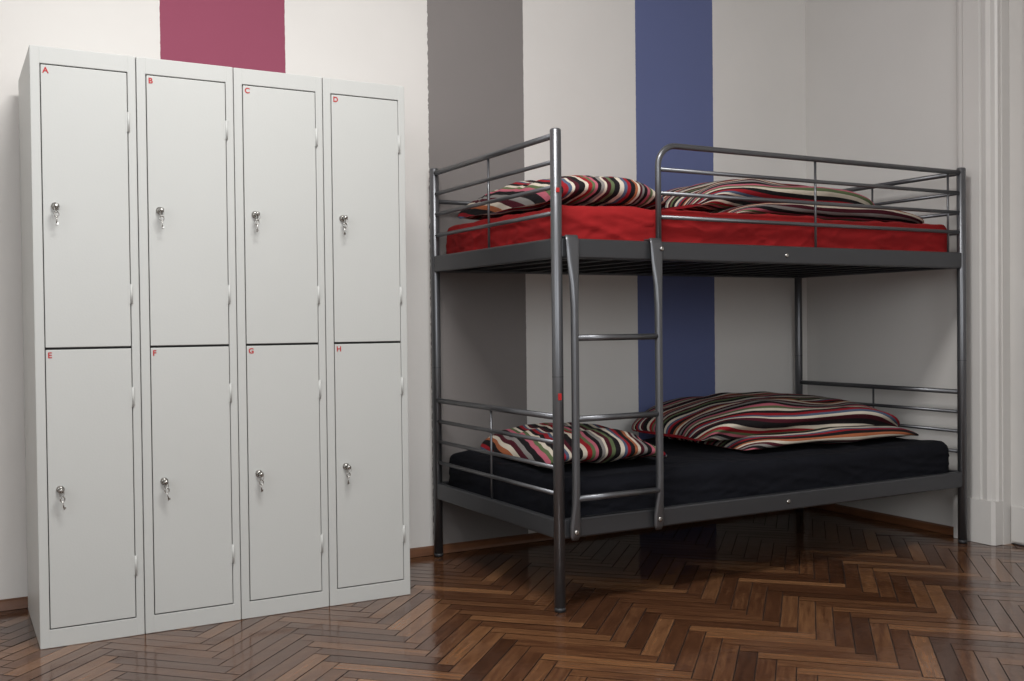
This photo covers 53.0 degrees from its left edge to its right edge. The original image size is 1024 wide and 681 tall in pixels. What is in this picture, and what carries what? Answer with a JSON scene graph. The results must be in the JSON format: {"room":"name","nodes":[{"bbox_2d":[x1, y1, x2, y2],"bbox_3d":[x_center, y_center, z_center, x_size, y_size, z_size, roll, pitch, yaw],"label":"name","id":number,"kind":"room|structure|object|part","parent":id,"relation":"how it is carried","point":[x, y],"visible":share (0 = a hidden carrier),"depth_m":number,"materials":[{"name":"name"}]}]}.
{"room":"dormitory","nodes":[
{"label":"dormitory","id":0,"kind":"room"},
{"bbox_2d":[0,0,807,599],"bbox_3d":[-1.020,-0.676,3.938,6.120,3.250,0.120,-1,1,-29],"label":"wall","id":1,"kind":"structure","parent":0,"point":[622,81],"depth_m":4.44,"materials":[{"name":"white paint"}]},
{"bbox_2d":[0,533,553,610],"bbox_3d":[-1.012,0.882,3.876,5.820,0.034,0.022,-1,1,-29],"label":"baseboard","id":2,"kind":"structure","parent":1,"relation":"attached to","point":[20,602],"depth_m":4.32,"materials":[{"name":"brown wood"}]},
{"bbox_2d":[0,507,1023,680],"bbox_3d":[0.541,0.952,1.205,5.940,0.053,6.200,-1,1,-29],"label":"floor","id":3,"kind":"structure","parent":0,"point":[808,593],"depth_m":3.29,"materials":[{"name":"brown wood"}]},
{"bbox_2d":[18,45,144,649],"bbox_3d":[-1.389,0.019,3.303,0.296,1.788,0.530,-1,1,-29],"label":"locker","id":4,"kind":"object","parent":3,"relation":"on","point":[78,143],"visible":1,"depth_m":3.11,"materials":[{"name":"metal"}]},
{"bbox_3d":[-1.280,-0.399,3.103,0.247,0.838,0.015,-1,1,-29],"label":"door","id":5,"kind":"part","parent":4,"relation":"part of","materials":[{"name":"metal"}]},
{"bbox_3d":[-1.271,0.442,3.116,0.247,0.830,0.015,-1,1,-29],"label":"door","id":6,"kind":"part","parent":4,"relation":"part of","materials":[{"name":"metal"}]},
{"bbox_2d":[135,57,240,633],"bbox_3d":[-1.128,0.014,3.449,0.296,1.788,0.530,-1,1,-29],"label":"locker","id":7,"kind":"object","parent":3,"relation":"on","point":[185,128],"visible":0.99,"depth_m":3.25,"materials":[{"name":"metal"}]},
{"bbox_3d":[-1.020,-0.405,3.248,0.247,0.838,0.015,-1,1,-29],"label":"door","id":8,"kind":"part","parent":7,"relation":"part of","materials":[{"name":"metal"}]},
{"bbox_3d":[-1.010,0.436,3.262,0.247,0.830,0.015,-1,1,-29],"label":"door","id":9,"kind":"part","parent":7,"relation":"part of","materials":[{"name":"metal"}]},
{"bbox_2d":[233,68,328,618],"bbox_3d":[-0.868,0.009,3.595,0.296,1.788,0.530,-1,1,-29],"label":"locker","id":10,"kind":"object","parent":3,"relation":"on","point":[277,117],"visible":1,"depth_m":3.39,"materials":[{"name":"metal"}]},
{"bbox_3d":[-0.759,-0.410,3.395,0.247,0.838,0.015,-1,1,-29],"label":"door","id":11,"kind":"part","parent":10,"relation":"part of","materials":[{"name":"metal"}]},
{"bbox_3d":[-0.750,0.431,3.409,0.247,0.830,0.015,-1,1,-29],"label":"door","id":12,"kind":"part","parent":10,"relation":"part of","materials":[{"name":"metal"}]},
{"bbox_2d":[322,78,409,605],"bbox_3d":[-0.607,0.004,3.740,0.296,1.788,0.530,-1,1,-29],"label":"locker","id":13,"kind":"object","parent":3,"relation":"on","point":[363,122],"visible":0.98,"depth_m":3.54,"materials":[{"name":"metal"}]},
{"bbox_3d":[-0.498,-0.415,3.540,0.247,0.838,0.015,-1,1,-29],"label":"door","id":14,"kind":"part","parent":13,"relation":"part of","materials":[{"name":"metal"}]},
{"bbox_3d":[-0.489,0.426,3.554,0.247,0.830,0.015,-1,1,-29],"label":"door","id":15,"kind":"part","parent":13,"relation":"part of","materials":[{"name":"metal"}]},
{"bbox_2d":[430,128,966,612],"bbox_3d":[0.805,0.079,4.272,2.047,1.590,1.013,-1,1,-29],"label":"bunk bed","id":16,"kind":"object","parent":3,"relation":"on","point":[557,256],"visible":0.87,"depth_m":3.83,"materials":[{"name":"grey metal"}]},
{"bbox_2d":[446,205,946,253],"bbox_3d":[0.792,-0.401,4.274,1.966,0.181,0.906,-1,1,-29],"label":"mattress","id":17,"kind":"object","parent":16,"relation":"on","point":[631,223],"visible":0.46,"depth_m":3.79,"materials":[{"name":"red fabric"}]},
{"bbox_2d":[458,175,665,219],"bbox_3d":[0.168,-0.547,3.962,0.544,0.153,0.801,-1,1,-29],"label":"pillow","id":18,"kind":"object","parent":17,"relation":"on","point":[577,190],"visible":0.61,"depth_m":3.68,"materials":[{"name":"fabric"}]},
{"bbox_2d":[661,178,923,223],"bbox_3d":[1.162,-0.583,4.446,1.174,0.188,0.738,-1,1,-29],"label":"duvet","id":19,"kind":"object","parent":17,"relation":"on","point":[748,187],"visible":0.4,"depth_m":4.14,"materials":[{"name":"fabric"}]},
{"bbox_2d":[449,437,948,517],"bbox_3d":[0.802,0.525,4.290,1.965,0.182,0.905,-1,1,-29],"label":"mattress","id":20,"kind":"object","parent":16,"relation":"on","point":[693,472],"visible":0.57,"depth_m":3.89,"materials":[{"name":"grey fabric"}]},
{"bbox_2d":[481,422,666,466],"bbox_3d":[0.222,0.391,3.986,0.511,0.129,0.712,-1,1,-23],"label":"pillow","id":21,"kind":"object","parent":20,"relation":"on","point":[598,443],"visible":0.71,"depth_m":3.75,"materials":[{"name":"fabric"}]},
{"bbox_2d":[631,391,918,449],"bbox_3d":[1.149,0.333,4.548,1.128,0.205,0.761,-1,1,-29],"label":"duvet","id":22,"kind":"object","parent":20,"relation":"on","point":[762,419],"visible":0.98,"depth_m":4.30,"materials":[{"name":"fabric"}]},
{"bbox_3d":[0.792,-0.516,4.274,1.990,0.380,0.967,-1,1,-29],"label":"guard rail","id":23,"kind":"part","parent":16,"relation":"part of","materials":[{"name":"grey metal"}]},
{"bbox_2d":[805,0,1012,544],"bbox_3d":[1.846,-0.722,4.822,0.150,3.250,1.115,-1,1,-29],"label":"wall","id":24,"kind":"structure","parent":0,"point":[881,75],"depth_m":4.79,"materials":[{"name":"paint"}]},
{"bbox_2d":[814,504,953,535],"bbox_3d":[1.741,0.836,4.889,0.022,0.034,0.878,-1,1,-29],"label":"baseboard","id":25,"kind":"structure","parent":24,"relation":"attached to","point":[914,523],"depth_m":4.82,"materials":[{"name":"brown wood"}]},
{"bbox_2d":[953,0,1003,545],"bbox_3d":[2.310,-0.572,3.859,0.138,2.869,1.448,-1,1,-29],"label":"trim","id":26,"kind":"structure","parent":24,"relation":"attached to","point":[978,22],"depth_m":4.34,"materials":[{"name":"white paint"}]},
{"bbox_2d":[1009,0,1023,544],"bbox_3d":[2.355,-0.513,3.877,0.054,2.743,1.032,-1,1,-29],"label":"door","id":27,"kind":"structure","parent":24,"relation":"in","point":[1016,7],"depth_m":4.29,"materials":[{"name":"white paint"}]}
]}

